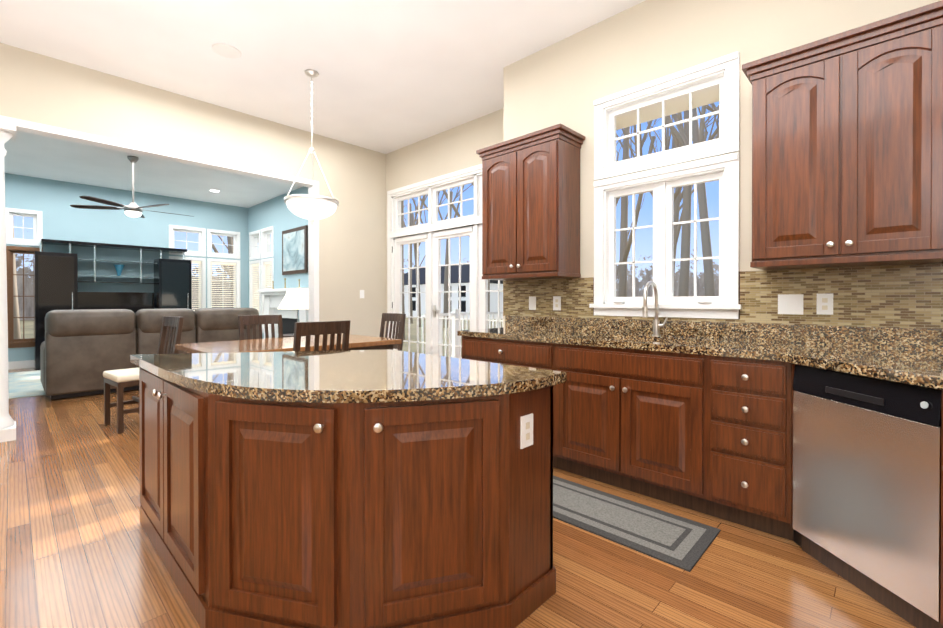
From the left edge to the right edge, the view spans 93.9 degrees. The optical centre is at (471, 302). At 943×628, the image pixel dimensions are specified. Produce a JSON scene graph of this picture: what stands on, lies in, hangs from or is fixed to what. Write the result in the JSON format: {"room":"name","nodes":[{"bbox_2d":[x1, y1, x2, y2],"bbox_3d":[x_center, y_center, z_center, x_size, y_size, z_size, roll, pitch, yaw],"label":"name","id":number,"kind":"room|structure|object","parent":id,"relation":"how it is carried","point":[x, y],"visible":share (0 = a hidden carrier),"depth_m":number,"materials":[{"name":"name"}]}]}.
{"room":"kitchen","nodes":[
{"label":"kitchen","id":0,"kind":"room"},
{"bbox_2d":[5,173,248,361],"bbox_3d":[-6.914,-0.536,8.445,0.150,3.300,4.930,0,0,44],"label":"wall","id":1,"kind":"structure","parent":0,"point":[53,201],"depth_m":8.40,"materials":[{"name":"blue paint"}]},
{"bbox_2d":[8,360,33,369],"bbox_3d":[-6.879,1.049,8.371,0.015,0.130,4.920,0,0,44],"label":"baseboard","id":2,"kind":"structure","parent":1,"relation":"attached to","point":[20,364],"depth_m":7.50,"materials":[{"name":"white"}]},
{"bbox_2d":[5,207,240,347],"bbox_3d":[-6.837,-0.426,8.489,0.200,2.360,4.440,0,0,44],"label":"window","id":3,"kind":"structure","parent":1,"relation":"in","point":[36,216],"depth_m":9.11,"materials":[{"name":"white wood"}]},
{"bbox_2d":[191,261,200,310],"bbox_3d":[-6.021,-0.130,9.323,0.050,1.533,0.502,0,0,44],"label":"window blind","id":4,"kind":"object","parent":3,"relation":"attached to","point":[195,262],"visible":0.19,"depth_m":9.44,"materials":[{"name":"beige"}]},
{"bbox_2d":[211,262,235,306],"bbox_3d":[-5.537,-0.133,9.829,0.050,1.533,0.502,0,0,44],"label":"window blind","id":5,"kind":"object","parent":3,"relation":"attached to","point":[224,264],"visible":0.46,"depth_m":9.82,"materials":[{"name":"beige"}]},
{"bbox_2d":[0,43,385,337],"bbox_3d":[-3.598,-0.513,4.080,0.124,3.300,6.660,0,0,44],"label":"wall","id":6,"kind":"structure","parent":0,"point":[41,89],"depth_m":5.04,"materials":[{"name":"beige paint"}]},
{"bbox_2d":[0,115,318,335],"bbox_3d":[-3.025,-0.214,4.678,0.144,2.695,2.915,0,0,44],"label":"trim","id":7,"kind":"structure","parent":6,"relation":"attached to","point":[150,151],"depth_m":4.76,"materials":[{"name":"white wood"}]},
{"bbox_2d":[360,290,363,297],"bbox_3d":[-1.534,-0.124,6.158,0.012,0.116,0.072,0,0,44],"label":"switch plate","id":8,"kind":"object","parent":6,"relation":"attached to","point":[361,293],"visible":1,"depth_m":6.15,"materials":[{"name":"white plastic"}]},
{"bbox_2d":[0,0,645,207],"bbox_3d":[-2.758,-2.219,3.268,13.300,0.120,6.960,0,0,44],"label":"ceiling","id":9,"kind":"structure","parent":0,"point":[394,75],"depth_m":3.91,"materials":[{"name":"white paint"}]},
{"bbox_2d":[70,156,193,217],"bbox_3d":[-5.011,-1.725,6.612,1.520,0.898,1.463,0,0,44],"label":"ceiling fan","id":10,"kind":"object","parent":9,"relation":"hanging from","point":[132,209],"visible":1,"depth_m":6.48,"materials":[{"name":"grey metal"}]},
{"bbox_2d":[212,43,240,58],"bbox_3d":[-2.097,-2.156,3.771,0.224,0.008,0.224,0,0,44],"label":"ceiling speaker","id":11,"kind":"object","parent":9,"relation":"attached to","point":[226,50],"visible":0.98,"depth_m":3.76,"materials":[{"name":"white plastic"}]},
{"bbox_2d":[284,69,338,224],"bbox_3d":[-1.501,-1.445,4.139,0.486,1.433,0.486,0,0,44],"label":"pendant light","id":12,"kind":"object","parent":9,"relation":"hanging from","point":[311,207],"visible":1,"depth_m":4.03,"materials":[{"name":"white glass"}]},
{"bbox_2d":[248,109,502,338],"bbox_3d":[-2.151,-0.531,7.407,8.470,3.300,0.150,0,0,44],"label":"wall","id":13,"kind":"structure","parent":0,"point":[454,149],"depth_m":5.98,"materials":[{"name":"beige paint"}]},
{"bbox_2d":[249,226,273,332],"bbox_3d":[-4.580,-0.483,9.693,1.360,2.260,0.200,0,0,44],"label":"window","id":14,"kind":"structure","parent":13,"relation":"in","point":[259,244],"depth_m":9.66,"materials":[{"name":"white"}]},
{"bbox_2d":[252,263,258,311],"bbox_3d":[-4.832,-0.172,9.916,0.482,1.416,0.050,0,0,44],"label":"window blind","id":15,"kind":"object","parent":14,"relation":"attached to","point":[255,265],"visible":0.48,"depth_m":9.94,"materials":[{"name":"beige"}]},
{"bbox_2d":[264,262,271,288],"bbox_3d":[-4.337,-0.170,9.442,0.452,1.416,0.050,0,0,44],"label":"window blind","id":16,"kind":"object","parent":14,"relation":"attached to","point":[269,263],"visible":0.35,"depth_m":9.46,"materials":[{"name":"beige plastic"}]},
{"bbox_2d":[282,225,307,274],"bbox_3d":[-3.413,-0.996,8.473,1.050,0.880,0.040,0,0,44],"label":"framed painting","id":17,"kind":"object","parent":13,"relation":"attached to","point":[294,250],"visible":1,"depth_m":8.39,"materials":[{"name":"paper"}]},
{"bbox_2d":[387,164,502,357],"bbox_3d":[-0.215,-0.243,5.534,2.640,2.745,0.186,0,0,44],"label":"door frame","id":18,"kind":"structure","parent":13,"relation":"attached to","point":[462,225],"depth_m":5.75,"materials":[{"name":"white wood"}]},
{"bbox_2d":[0,368,915,627],"bbox_3d":[-2.758,1.201,3.286,13.300,0.120,6.960,0,0,44],"label":"floor","id":19,"kind":"structure","parent":0,"point":[77,550],"depth_m":1.92,"materials":[{"name":"brown wood"}]},
{"bbox_2d":[0,119,15,442],"bbox_3d":[-4.011,-0.178,3.646,0.340,2.635,0.340,0,0,44],"label":"column","id":20,"kind":"structure","parent":19,"relation":"on","point":[7,421],"depth_m":3.66,"materials":[{"name":"white"}]},
{"bbox_2d":[8,370,45,398],"bbox_3d":[-5.482,1.117,7.093,2.700,0.008,3.900,0,0,44],"label":"living room rug","id":21,"kind":"object","parent":19,"relation":"on","point":[22,384],"depth_m":6.04,"materials":[{"name":"white fabric"}]},
{"bbox_2d":[40,308,258,399],"bbox_3d":[-4.376,0.595,6.192,1.000,1.038,2.390,0,0,44],"label":"sofa","id":22,"kind":"object","parent":21,"relation":"on","point":[82,351],"visible":0.69,"depth_m":5.40,"materials":[{"name":"leather"}]},
{"bbox_2d":[34,239,191,369],"bbox_3d":[-6.621,0.015,8.272,0.476,2.200,2.260,0,0,44],"label":"entertainment center","id":23,"kind":"object","parent":19,"relation":"on","point":[56,281],"visible":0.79,"depth_m":8.04,"materials":[{"name":"black wood"}]},
{"bbox_2d":[103,316,183,433],"bbox_3d":[-3.089,0.636,4.173,0.460,1.000,0.550,0,0,38],"label":"chair","id":24,"kind":"object","parent":19,"relation":"on","point":[119,379],"visible":0.44,"depth_m":4.09,"materials":[{"name":"brown wood"}]},
{"bbox_2d":[238,315,282,339],"bbox_3d":[-2.142,0.634,4.658,0.549,1.000,0.460,0,0,44],"label":"chair","id":25,"kind":"object","parent":19,"relation":"on","point":[254,320],"visible":0.29,"depth_m":4.81,"materials":[{"name":"brown wood"}]},
{"bbox_2d":[258,278,308,338],"bbox_3d":[-3.632,0.319,8.373,1.960,1.590,0.500,0,0,44],"label":"fireplace","id":26,"kind":"object","parent":19,"relation":"on","point":[273,298],"visible":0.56,"depth_m":8.63,"materials":[{"name":"white"}]},
{"bbox_2d":[175,334,401,353],"bbox_3d":[-1.723,0.756,4.294,1.100,0.760,1.750,0,0,44],"label":"dining table","id":27,"kind":"object","parent":19,"relation":"on","point":[356,342],"visible":0.25,"depth_m":4.09,"materials":[{"name":"brown wood"}]},
{"bbox_2d":[283,334,293,337],"bbox_3d":[-2.570,0.797,6.520,0.520,0.655,0.520,0,0,44],"label":"side table","id":28,"kind":"object","parent":19,"relation":"on","point":[288,335],"visible":0.08,"depth_m":6.36,"materials":[{"name":"brown wood"}]},
{"bbox_2d":[278,288,308,334],"bbox_3d":[-2.570,0.129,6.517,0.424,0.680,0.424,0,0,44],"label":"table lamp","id":29,"kind":"object","parent":28,"relation":"on","point":[297,299],"visible":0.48,"depth_m":6.40,"materials":[{"name":"white fabric"}]},
{"bbox_2d":[293,320,349,350],"bbox_3d":[-1.306,0.640,3.527,0.557,1.000,0.474,0,0,44],"label":"chair","id":30,"kind":"object","parent":19,"relation":"on","point":[324,329],"visible":0.27,"depth_m":3.33,"materials":[{"name":"brown wood"}]},
{"bbox_2d":[130,361,555,627],"bbox_3d":[-0.708,0.731,2.007,1.872,0.835,1.078,0,0,44],"label":"kitchen island","id":31,"kind":"object","parent":19,"relation":"on","point":[388,488],"depth_m":1.48,"materials":[{"name":"brown wood"}]},
{"bbox_2d":[130,349,565,448],"bbox_3d":[-0.708,0.293,2.031,1.960,0.041,1.091,0,0,44],"label":"island countertop","id":32,"kind":"structure","parent":31,"relation":"on","point":[311,398],"depth_m":1.53,"materials":[{"name":"brown stone"}]},
{"bbox_2d":[379,313,405,350],"bbox_3d":[-1.124,0.630,5.311,0.460,1.000,0.549,0,0,44],"label":"chair","id":33,"kind":"object","parent":19,"relation":"on","point":[399,318],"visible":0.42,"depth_m":5.46,"materials":[{"name":"brown wood"}]},
{"bbox_2d":[553,476,719,571],"bbox_3d":[0.542,1.139,2.570,1.520,0.012,0.465,0,0,44],"label":"kitchen mat","id":34,"kind":"object","parent":19,"relation":"on","point":[674,540],"visible":0.56,"depth_m":2.26,"materials":[{"name":"grey fabric"}]},
{"bbox_2d":[457,263,942,627],"bbox_3d":[1.347,0.477,2.110,4.205,1.340,1.356,0,0,44],"label":"kitchen cabinet","id":35,"kind":"object","parent":19,"relation":"on","point":[802,409],"visible":0.92,"depth_m":2.23,"materials":[{"name":"brown wood"}]},
{"bbox_2d":[503,0,940,327],"bbox_3d":[2.146,-0.504,2.387,4.980,3.300,0.150,0,0,44],"label":"wall","id":36,"kind":"structure","parent":0,"point":[567,81],"depth_m":3.06,"materials":[{"name":"beige paint"}]},
{"bbox_2d":[476,123,584,280],"bbox_3d":[0.465,-0.758,3.630,0.844,1.111,0.368,0,0,44],"label":"upper cabinet","id":37,"kind":"object","parent":36,"relation":"attached to","point":[530,206],"visible":1,"depth_m":3.45,"materials":[{"name":"brown wood"}]},
{"bbox_2d":[589,51,741,318],"bbox_3d":[1.348,-0.730,3.114,1.020,1.655,0.200,0,0,44],"label":"window","id":38,"kind":"structure","parent":36,"relation":"in","point":[663,182],"depth_m":3.08,"materials":[{"name":"white wood"}]},
{"bbox_2d":[613,301,625,303],"bbox_3d":[1.094,-0.004,3.257,0.088,0.020,0.088,0,0,32],"label":"plate","id":39,"kind":"object","parent":38,"relation":"on","point":[616,302],"depth_m":3.23,"materials":[{"name":"white"}]},
{"bbox_2d":[697,301,711,303],"bbox_3d":[1.513,-0.002,2.857,0.088,0.020,0.088,0,0,32],"label":"plate","id":40,"kind":"object","parent":38,"relation":"on","point":[699,302],"depth_m":2.82,"materials":[{"name":"white"}]},
{"bbox_2d":[616,86,719,129],"bbox_3d":[1.457,-1.863,4.062,8.000,0.400,1.290,0,0,44],"label":"eave","id":41,"kind":"object","parent":36,"relation":"attached to","point":[701,98],"visible":0.04,"depth_m":3.76,"materials":[{"name":"white"}]},
{"bbox_2d":[742,0,942,269],"bbox_3d":[1.904,-0.751,2.255,0.834,1.111,0.368,0,0,44],"label":"upper cabinet","id":42,"kind":"object","parent":36,"relation":"attached to","point":[847,148],"visible":1,"depth_m":2.12,"materials":[{"name":"brown wood"}]},
{"label":"outside","id":43,"kind":"structure","parent":0,"visible":0},
{"bbox_2d":[20,318,501,356],"bbox_3d":[8.655,1.630,16.823,90.000,0.120,90.000,0,0,44],"label":"ground","id":44,"kind":"structure","parent":43,"point":[28,329],"depth_m":22.23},
{"bbox_2d":[13,101,719,358],"bbox_3d":[0.996,-10.057,18.078,53.707,23.262,46.450,0,0,44],"label":"scenery","id":45,"kind":"object","parent":44,"relation":"on","point":[680,138],"visible":0.02,"depth_m":18.44,"materials":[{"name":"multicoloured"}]},
{"bbox_2d":[15,230,718,319],"bbox_3d":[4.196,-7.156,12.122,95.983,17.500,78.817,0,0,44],"label":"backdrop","id":46,"kind":"object","parent":44,"relation":"on","point":[28,301],"visible":0.06,"depth_m":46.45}
]}

